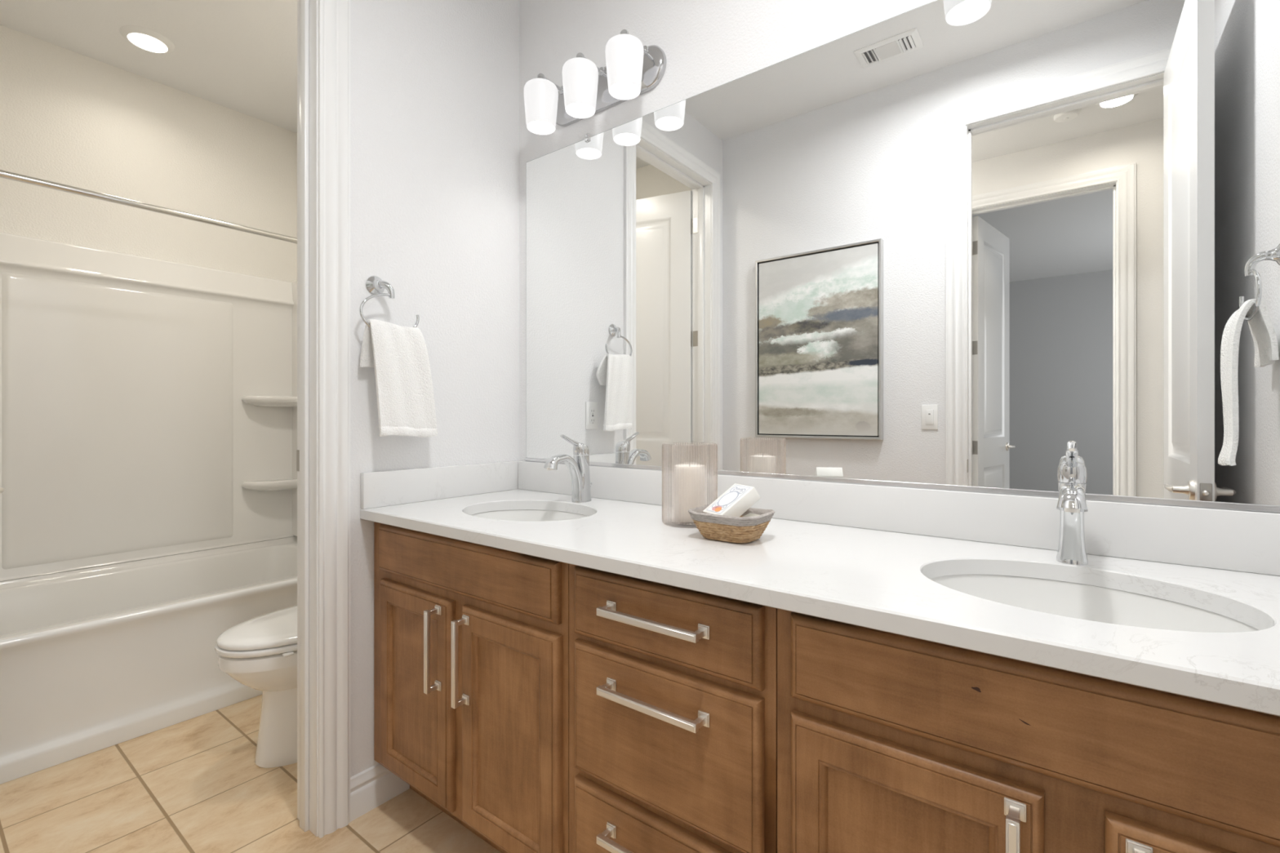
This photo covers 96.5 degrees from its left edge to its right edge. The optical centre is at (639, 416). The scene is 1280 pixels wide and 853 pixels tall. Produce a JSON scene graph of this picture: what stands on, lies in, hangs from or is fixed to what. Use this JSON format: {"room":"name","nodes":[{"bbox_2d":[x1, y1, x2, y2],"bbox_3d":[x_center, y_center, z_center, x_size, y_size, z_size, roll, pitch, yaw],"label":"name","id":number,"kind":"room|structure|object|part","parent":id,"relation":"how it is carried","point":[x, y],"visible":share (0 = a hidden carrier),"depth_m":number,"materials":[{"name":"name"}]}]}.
{"room":"bathroom","nodes":[
{"label":"bathroom","id":0,"kind":"room"},
{"bbox_2d":[0,24,297,282],"bbox_3d":[-2.455,-0.238,2.654,0.100,2.743,1.547,0,0,37],"label":"wall","id":1,"kind":"structure","parent":0,"point":[68,117],"depth_m":2.68,"materials":[{"name":"white paint"}]},
{"bbox_2d":[0,232,297,581],"bbox_3d":[-2.093,-0.043,2.380,0.805,1.416,1.541,0,0,37],"label":"tub surround","id":2,"kind":"object","parent":1,"relation":"attached to","point":[148,406],"visible":0.87,"depth_m":2.65,"materials":[{"name":"white plastic"}]},
{"bbox_2d":[241,478,297,491],"bbox_3d":[-1.966,0.367,3.049,0.115,0.054,0.245,0,0,37],"label":"corner shelf","id":3,"kind":"object","parent":2,"relation":"attached to","point":[247,484],"depth_m":3.03,"materials":[{"name":"white plastic"}]},
{"bbox_2d":[241,395,297,406],"bbox_3d":[-1.966,-0.083,3.049,0.115,0.054,0.245,0,0,37],"label":"corner shelf","id":4,"kind":"object","parent":2,"relation":"attached to","point":[246,401],"depth_m":3.01,"materials":[{"name":"white plastic"}]},
{"bbox_3d":[-1.641,-0.043,2.978,0.805,1.416,0.039,0,0,37],"label":"panel","id":5,"kind":"part","parent":2,"relation":"part of","materials":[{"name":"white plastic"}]},
{"bbox_2d":[0,0,297,133],"bbox_3d":[-1.710,-1.660,-1.147,6.100,0.100,7.100,0,0,37],"label":"ceiling","id":6,"kind":"structure","parent":0,"point":[239,55],"depth_m":2.44,"materials":[{"name":"white paint"}]},
{"bbox_2d":[119,25,174,53],"bbox_3d":[-2.100,-1.602,2.436,0.180,0.016,0.180,0,0,37],"label":"recessed light","id":7,"kind":"object","parent":6,"relation":"in","point":[144,38],"visible":1,"depth_m":2.42,"materials":[{"name":"white glass"}]},
{"bbox_2d":[0,694,501,852],"bbox_3d":[-0.838,1.183,1.466,4.140,0.100,1.720,0,0,37],"label":"floor","id":8,"kind":"structure","parent":0,"point":[196,784],"depth_m":1.65,"materials":[{"name":"beige tile"}]},
{"bbox_2d":[0,536,297,784],"bbox_3d":[-2.064,0.900,2.358,0.874,0.465,1.541,0,0,37],"label":"bathtub","id":9,"kind":"object","parent":8,"relation":"on","point":[92,660],"visible":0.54,"depth_m":2.10,"materials":[{"name":"white ceramic"}]},
{"bbox_2d":[0,542,297,640],"bbox_3d":[-2.069,0.876,2.362,0.858,0.366,1.541,0,0,37],"label":"basin","id":10,"kind":"object","parent":9,"relation":"in","point":[202,596],"depth_m":2.40,"materials":[{"name":"white ceramic"}]},
{"bbox_2d":[214,604,297,768],"bbox_3d":[-1.075,0.747,2.075,0.470,0.772,0.776,0,0,37],"label":"toilet","id":11,"kind":"object","parent":8,"relation":"on","point":[260,653],"visible":0.34,"depth_m":1.84,"materials":[{"name":"white ceramic"}]},
{"bbox_3d":[-1.143,0.729,1.986,0.371,0.019,0.553,0,0,37],"label":"seat","id":12,"kind":"part","parent":11,"relation":"part of","materials":[{"name":"white plastic"}]},
{"bbox_3d":[-1.141,0.703,1.988,0.367,0.028,0.549,0,0,37],"label":"lid","id":13,"kind":"part","parent":11,"relation":"part of","materials":[{"name":"white ceramic"}]},
{"bbox_3d":[-1.118,0.939,2.018,0.367,0.388,0.616,0,0,37],"label":"bowl","id":14,"kind":"part","parent":11,"relation":"part of","materials":[{"name":"white ceramic"}]},
{"bbox_2d":[373,521,568,852],"bbox_3d":[-0.319,0.713,1.616,0.784,0.840,0.595,0,0,37],"label":"vanity cabinet","id":15,"kind":"object","parent":8,"relation":"on","point":[471,640],"visible":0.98,"depth_m":1.35,"materials":[{"name":"brown wood"}]},
{"bbox_3d":[-0.598,0.722,1.520,0.220,0.401,0.004,0,0,37],"label":"door panel","id":16,"kind":"part","parent":15,"relation":"part of","materials":[{"name":"brown wood"}]},
{"bbox_3d":[-0.600,0.721,1.518,0.335,0.524,0.020,0,0,37],"label":"door","id":17,"kind":"part","parent":15,"relation":"part of","materials":[{"name":"brown wood"}]},
{"bbox_3d":[-0.517,0.580,1.418,0.023,0.212,0.040,0,0,37],"label":"handle","id":18,"kind":"part","parent":15,"relation":"part of","materials":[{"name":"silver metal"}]},
{"bbox_3d":[-0.427,0.581,1.350,0.023,0.212,0.040,0,0,37],"label":"handle","id":19,"kind":"part","parent":15,"relation":"part of","materials":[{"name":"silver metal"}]},
{"bbox_3d":[-0.298,0.722,1.293,0.215,0.401,0.004,0,0,37],"label":"door panel","id":20,"kind":"part","parent":15,"relation":"part of","materials":[{"name":"brown wood"}]},
{"bbox_3d":[-0.300,0.721,1.291,0.330,0.524,0.020,0,0,37],"label":"door","id":21,"kind":"part","parent":15,"relation":"part of","materials":[{"name":"brown wood"}]},
{"bbox_2d":[360,488,1279,716],"bbox_3d":[0.183,0.278,1.258,2.018,0.030,0.590,0,0,37],"label":"countertop","id":22,"kind":"structure","parent":15,"relation":"on","point":[877,580],"depth_m":0.94,"materials":[{"name":"white stone"}]},
{"bbox_2d":[360,460,521,509],"bbox_3d":[-0.614,0.212,1.861,0.019,0.102,0.590,0,0,37],"label":"side splash","id":23,"kind":"object","parent":22,"relation":"on","point":[393,487],"visible":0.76,"depth_m":1.80,"materials":[{"name":"white stone"}]},
{"bbox_2d":[471,509,588,521],"bbox_3d":[-0.314,0.370,1.618,0.458,0.153,0.355,0,0,37],"label":"sink","id":24,"kind":"object","parent":22,"relation":"in","point":[527,515],"visible":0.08,"depth_m":1.79,"materials":[{"name":"white ceramic"}]},
{"bbox_2d":[543,434,591,502],"bbox_3d":[-0.212,0.158,1.730,0.047,0.209,0.195,0,0,37],"label":"faucet","id":25,"kind":"object","parent":22,"relation":"on","point":[578,467],"visible":1,"depth_m":1.75,"materials":[{"name":"silver metal"}]},
{"bbox_3d":[-0.227,0.186,1.710,0.043,0.149,0.144,0,0,37],"label":"spout","id":26,"kind":"part","parent":25,"relation":"part of","materials":[{"name":"silver metal"}]},
{"bbox_3d":[-0.201,0.086,1.745,0.043,0.065,0.113,0,0,37],"label":"handle","id":27,"kind":"part","parent":25,"relation":"part of","materials":[{"name":"silver metal"}]},
{"bbox_2d":[688,503,774,543],"bbox_3d":[0.197,0.231,1.232,0.163,0.062,0.129,0,0,37],"label":"basket","id":28,"kind":"object","parent":22,"relation":"on","point":[740,530],"visible":0.89,"depth_m":1.19,"materials":[{"name":"wicker"}]},
{"bbox_2d":[702,483,759,516],"bbox_3d":[0.197,0.190,1.232,0.100,0.081,0.074,0,0,-24],"label":"soap box","id":29,"kind":"object","parent":28,"relation":"in","point":[738,499],"visible":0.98,"depth_m":1.21,"materials":[{"name":"white"}]},
{"bbox_3d":[0.190,0.177,1.229,0.092,0.001,0.058,-37,14,-20],"label":"printed panel","id":30,"kind":"part","parent":29,"relation":"part of","materials":[{"name":"white paper"}]},
{"bbox_2d":[743,512,759,516],"bbox_3d":[0.228,0.231,1.222,0.071,0.038,0.050,0,0,-28],"label":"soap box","id":31,"kind":"object","parent":28,"relation":"in","point":[750,514],"visible":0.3,"depth_m":1.24,"materials":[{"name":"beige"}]},
{"bbox_2d":[1056,448,1088,565],"bbox_3d":[0.756,0.158,0.999,0.047,0.209,0.195,0,0,37],"label":"faucet","id":32,"kind":"object","parent":22,"relation":"on","point":[1072,474],"visible":1,"depth_m":1.01,"materials":[{"name":"silver metal"}]},
{"bbox_3d":[0.740,0.186,0.978,0.043,0.149,0.144,0,0,37],"label":"spout","id":33,"kind":"part","parent":32,"relation":"part of","materials":[{"name":"silver metal"}]},
{"bbox_3d":[0.767,0.086,1.013,0.043,0.065,0.113,0,0,37],"label":"handle","id":34,"kind":"part","parent":32,"relation":"part of","materials":[{"name":"silver metal"}]},
{"bbox_2d":[929,574,1258,632],"bbox_3d":[0.665,0.370,0.878,0.458,0.153,0.355,0,0,37],"label":"sink","id":35,"kind":"object","parent":22,"relation":"in","point":[1068,599],"visible":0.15,"depth_m":0.99,"materials":[{"name":"white ceramic"}]},
{"bbox_3d":[0.122,0.164,1.406,0.137,0.198,0.137,0,0,37],"label":"candle holder","id":36,"kind":"object","parent":22,"relation":"on","visible":0},
{"bbox_2d":[674,462,704,522],"bbox_3d":[0.122,0.183,1.406,0.075,0.142,0.075,0,0,37],"label":"candle","id":37,"kind":"object","parent":36,"relation":"in","point":[689,479],"visible":0.89,"depth_m":1.37,"materials":[{"name":"white wax"}]},
{"bbox_2d":[568,564,777,852],"bbox_3d":[0.178,0.713,1.240,0.459,0.840,0.595,0,0,37],"label":"base cabinet","id":38,"kind":"object","parent":8,"relation":"on","point":[673,690],"visible":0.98,"depth_m":1.01,"materials":[{"name":"brown wood"}]},
{"bbox_3d":[0.016,0.790,1.015,0.226,0.023,0.040,0,0,37],"label":"handle","id":39,"kind":"part","parent":38,"relation":"part of","materials":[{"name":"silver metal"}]},
{"bbox_3d":[0.031,0.858,1.040,0.412,0.250,0.020,0,0,37],"label":"drawer","id":40,"kind":"part","parent":38,"relation":"part of","materials":[{"name":"brown wood"}]},
{"bbox_3d":[0.016,0.512,1.015,0.226,0.023,0.040,0,0,37],"label":"handle","id":41,"kind":"part","parent":38,"relation":"part of","materials":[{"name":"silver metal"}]},
{"bbox_3d":[0.016,0.364,1.015,0.226,0.023,0.040,0,0,37],"label":"handle","id":42,"kind":"part","parent":38,"relation":"part of","materials":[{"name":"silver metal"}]},
{"bbox_3d":[0.031,0.585,1.040,0.412,0.260,0.020,0,0,37],"label":"drawer","id":43,"kind":"part","parent":38,"relation":"part of","materials":[{"name":"brown wood"}]},
{"bbox_3d":[0.031,0.373,1.040,0.412,0.136,0.020,0,0,37],"label":"drawer","id":44,"kind":"part","parent":38,"relation":"part of","materials":[{"name":"brown wood"}]},
{"bbox_2d":[777,608,1279,852],"bbox_3d":[0.669,0.713,0.869,0.771,0.840,0.595,0,0,37],"label":"vanity cabinet","id":45,"kind":"object","parent":8,"relation":"on","point":[887,742],"visible":0.96,"depth_m":0.72,"materials":[{"name":"brown wood"}]},
{"bbox_3d":[0.364,0.722,0.793,0.207,0.401,0.004,0,0,37],"label":"door panel","id":46,"kind":"part","parent":45,"relation":"part of","materials":[{"name":"brown wood"}]},
{"bbox_3d":[0.362,0.721,0.790,0.322,0.524,0.020,0,0,37],"label":"door","id":47,"kind":"part","parent":45,"relation":"part of","materials":[{"name":"brown wood"}]},
{"bbox_3d":[0.450,0.578,0.687,0.023,0.212,0.040,0,0,37],"label":"handle","id":48,"kind":"part","parent":45,"relation":"part of","materials":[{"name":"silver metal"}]},
{"bbox_3d":[0.542,0.578,0.618,0.023,0.212,0.040,0,0,37],"label":"handle","id":49,"kind":"part","parent":45,"relation":"part of","materials":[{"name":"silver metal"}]},
{"bbox_3d":[0.666,0.721,0.561,0.325,0.524,0.020,0,0,37],"label":"door","id":50,"kind":"part","parent":45,"relation":"part of","materials":[{"name":"brown wood"}]},
{"bbox_2d":[350,0,519,777],"bbox_3d":[-0.934,-0.238,1.504,0.060,2.743,1.547,0,0,37],"label":"wall","id":51,"kind":"structure","parent":0,"point":[434,84],"depth_m":1.82,"materials":[{"name":"white paint"}]},
{"bbox_2d":[296,0,350,838],"bbox_3d":[-1.131,-0.131,1.294,0.160,2.529,0.870,0,0,37],"label":"door frame","id":52,"kind":"structure","parent":51,"relation":"attached to","point":[323,26],"depth_m":1.56,"materials":[{"name":"white"}]},
{"bbox_3d":[-0.955,0.123,1.600,0.033,0.060,0.002,0,0,37],"label":"strike plate","id":53,"kind":"part","parent":52,"relation":"part of","materials":[{"name":"grey metal"}]},
{"bbox_2d":[350,763,409,822],"bbox_3d":[-0.761,1.075,1.672,0.014,0.116,0.179,0,0,37],"label":"baseboard","id":54,"kind":"structure","parent":51,"relation":"attached to","point":[375,785],"depth_m":1.65,"materials":[{"name":"white paint"}]},
{"bbox_2d":[359,275,419,328],"bbox_3d":[-0.738,-0.323,1.663,0.061,0.176,0.181,0,0,37],"label":"towel ring","id":55,"kind":"object","parent":51,"relation":"attached to","point":[375,285],"visible":0.96,"depth_m":1.65,"materials":[{"name":"silver metal"}]},
{"bbox_2d":[360,319,437,437],"bbox_3d":[-0.704,-0.106,1.673,0.076,0.335,0.208,0,0,37],"label":"hand towel","id":56,"kind":"object","parent":55,"relation":"hanging from","point":[398,355],"visible":1,"depth_m":1.65,"materials":[{"name":"white fabric"}]},
{"bbox_2d":[519,0,934,460],"bbox_3d":[0.416,-0.238,1.516,2.200,2.743,0.100,0,0,37],"label":"wall","id":57,"kind":"structure","parent":0,"point":[707,45],"depth_m":1.71,"materials":[{"name":"white paint"}]},
{"bbox_2d":[524,29,666,134],"bbox_3d":[-0.164,-1.034,1.780,0.476,0.188,0.176,0,0,37],"label":"vanity light","id":58,"kind":"object","parent":57,"relation":"attached to","point":[633,69],"visible":1,"depth_m":1.72,"materials":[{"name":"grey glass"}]},
{"bbox_3d":[-0.322,-1.010,1.860,0.111,0.139,0.111,0,0,37],"label":"lamp shade","id":59,"kind":"part","parent":58,"relation":"part of","materials":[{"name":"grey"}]},
{"bbox_3d":[-0.299,-1.098,1.890,0.047,0.047,0.122,0,0,37],"label":"arm","id":60,"kind":"part","parent":58,"relation":"part of","materials":[{"name":"silver metal"}]},
{"bbox_3d":[-0.183,-1.010,1.755,0.111,0.139,0.111,0,0,37],"label":"lamp shade","id":61,"kind":"part","parent":58,"relation":"part of","materials":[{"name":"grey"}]},
{"bbox_3d":[-0.161,-1.098,1.785,0.047,0.047,0.122,0,0,37],"label":"arm","id":62,"kind":"part","parent":58,"relation":"part of","materials":[{"name":"silver metal"}]},
{"bbox_3d":[-0.045,-1.010,1.650,0.111,0.139,0.111,0,0,37],"label":"lamp shade","id":63,"kind":"part","parent":58,"relation":"part of","materials":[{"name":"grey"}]},
{"bbox_3d":[-0.022,-1.098,1.680,0.047,0.047,0.122,0,0,37],"label":"arm","id":64,"kind":"part","parent":58,"relation":"part of","materials":[{"name":"silver metal"}]},
{"bbox_2d":[518,460,1279,576],"bbox_3d":[0.362,0.212,1.477,1.998,0.102,0.025,0,0,37],"label":"backsplash","id":65,"kind":"structure","parent":57,"relation":"attached to","point":[1237,540],"depth_m":1.19,"materials":[{"name":"white stone"}]},
{"bbox_2d":[524,0,1279,513],"bbox_3d":[0.360,-0.387,1.486,1.946,1.096,0.014,0,0,37],"label":"wall mirror","id":66,"kind":"object","parent":57,"relation":"attached to","point":[950,245],"visible":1,"depth_m":1.24,"materials":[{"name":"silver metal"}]},
{"bbox_3d":[-1.230,-0.238,2.760,1.926,2.743,0.100,0,0,37],"label":"wall","id":67,"kind":"structure","parent":0,"visible":0},
{"bbox_2d":[0,169,297,244],"bbox_3d":[-1.732,-0.755,2.107,0.064,0.064,1.545,0,0,37],"label":"shower rod","id":68,"kind":"object","parent":67,"relation":"attached to","point":[3,174],"visible":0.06,"depth_m":2.02,"materials":[{"name":"silver metal"}]}
]}

